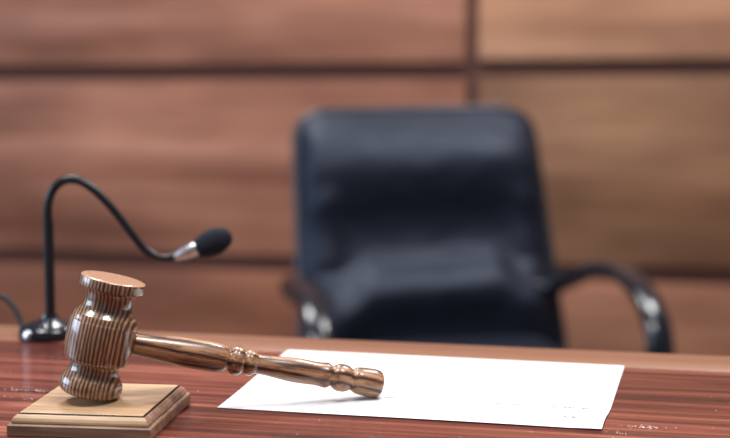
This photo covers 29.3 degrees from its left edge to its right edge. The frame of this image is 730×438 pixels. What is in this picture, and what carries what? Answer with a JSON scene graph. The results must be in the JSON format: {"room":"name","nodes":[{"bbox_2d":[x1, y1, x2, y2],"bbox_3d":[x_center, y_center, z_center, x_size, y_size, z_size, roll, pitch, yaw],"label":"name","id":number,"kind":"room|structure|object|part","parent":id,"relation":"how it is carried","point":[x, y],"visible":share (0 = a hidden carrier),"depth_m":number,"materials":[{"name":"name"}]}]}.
{"room":"courtroom","nodes":[
{"label":"courtroom","id":0,"kind":"room"},
{"bbox_2d":[0,0,729,355],"bbox_3d":[0.327,-0.772,3.817,6.000,2.750,0.140,1,7,14],"label":"wall","id":1,"kind":"structure","parent":0,"point":[184,114],"depth_m":3.92,"materials":[{"name":"brown wood"}]},
{"bbox_3d":[-0.805,0.336,4.174,2.243,0.396,0.024,1,7,14],"label":"wood panel","id":2,"kind":"part","parent":1,"relation":"part of","materials":[{"name":"red wood"}]},
{"bbox_3d":[-0.815,-0.710,4.045,2.243,0.524,0.024,1,7,14],"label":"wood panel","id":3,"kind":"part","parent":1,"relation":"part of","materials":[{"name":"red wood"}]},
{"bbox_3d":[-0.810,-0.155,4.113,2.243,0.502,0.024,1,7,14],"label":"wood panel","id":4,"kind":"part","parent":1,"relation":"part of","materials":[{"name":"red wood"}]},
{"bbox_3d":[1.397,-0.667,3.507,2.243,0.517,0.024,1,7,14],"label":"wood panel","id":5,"kind":"part","parent":1,"relation":"part of","materials":[{"name":"beige wood"}]},
{"bbox_3d":[1.402,-0.112,3.575,2.243,0.509,0.024,1,7,14],"label":"wood panel","id":6,"kind":"part","parent":1,"relation":"part of","materials":[{"name":"beige wood"}]},
{"bbox_3d":[1.407,0.383,3.636,2.243,0.396,0.024,1,7,14],"label":"wood panel","id":7,"kind":"part","parent":1,"relation":"part of","materials":[{"name":"beige wood"}]},
{"bbox_3d":[-0.180,0.886,1.877,6.000,0.060,4.520,1,7,14],"label":"floor","id":8,"kind":"structure","parent":0,"visible":0},
{"bbox_2d":[0,325,729,437],"bbox_3d":[-0.173,0.557,1.029,2.700,0.800,0.767,1,7,14],"label":"desk","id":9,"kind":"object","parent":8,"relation":"on","point":[690,394],"visible":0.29,"depth_m":1.13,"materials":[{"name":"red wood"}]},
{"bbox_2d":[7,383,190,437],"bbox_3d":[-0.198,0.143,1.054,0.107,0.016,0.107,1,7,8],"label":"block","id":10,"kind":"object","parent":9,"relation":"on","point":[141,410],"visible":0.87,"depth_m":1.01,"materials":[{"name":"brown wood"}]},
{"bbox_2d":[0,175,231,342],"bbox_3d":[-0.396,0.035,1.367,0.536,0.158,0.069,1,7,9],"label":"desk microphone","id":11,"kind":"object","parent":9,"relation":"on","point":[50,328],"visible":0.99,"depth_m":1.34,"materials":[{"name":"black plastic"}]},
{"bbox_3d":[-0.306,0.049,1.353,0.011,0.098,0.010,1,7,14],"label":"post","id":12,"kind":"part","parent":11,"relation":"part of","materials":[{"name":"black metal"}]},
{"bbox_2d":[10,371,713,437],"bbox_3d":[-0.017,0.141,1.120,0.630,0.001,0.249,1,7,14],"label":"dust","id":13,"kind":"object","parent":9,"relation":"on","point":[10,371],"visible":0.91,"depth_m":1.02,"materials":[{"name":"white"}]},
{"bbox_2d":[217,350,623,428],"bbox_3d":[0.051,0.136,1.149,0.305,0.001,0.210,1,7,14],"label":"paper sheet","id":14,"kind":"object","parent":9,"relation":"on","point":[568,395],"visible":0.85,"depth_m":1.12,"materials":[{"name":"white paper"}]},
{"bbox_2d":[59,270,384,400],"bbox_3d":[-0.105,0.091,1.065,0.252,0.113,0.052,-2,7,-13],"label":"gavel","id":15,"kind":"object","parent":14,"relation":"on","point":[102,336],"visible":1,"depth_m":1.04,"materials":[{"name":"brown wood"}]},
{"bbox_3d":[-0.085,0.112,1.081,0.211,0.023,0.023,11,5,-18],"label":"handle","id":16,"kind":"part","parent":15,"relation":"part of","materials":[{"name":"brown wood"}]},
{"bbox_2d":[280,104,673,353],"bbox_3d":[0.163,0.269,2.730,0.659,0.952,0.718,-2,7,-11],"label":"office chair","id":17,"kind":"object","parent":8,"relation":"on","point":[430,224],"visible":0.71,"depth_m":2.89,"materials":[{"name":"black leather"}]},
{"bbox_3d":[-0.089,0.243,2.603,0.117,0.295,0.540,-2,7,-11],"label":"armrest","id":18,"kind":"part","parent":17,"relation":"part of","materials":[{"name":"black plastic"}]},
{"bbox_3d":[0.131,0.047,2.937,0.557,0.545,0.246,-2,7,-11],"label":"backrest","id":19,"kind":"part","parent":17,"relation":"part of","materials":[{"name":"black leather"}]},
{"bbox_3d":[0.182,0.316,2.634,0.490,0.090,0.505,-2,7,-11],"label":"seat","id":20,"kind":"part","parent":17,"relation":"part of","materials":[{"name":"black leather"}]},
{"bbox_3d":[0.441,0.227,2.703,0.117,0.295,0.540,-2,7,-11],"label":"armrest","id":21,"kind":"part","parent":17,"relation":"part of","materials":[{"name":"black plastic"}]}
]}

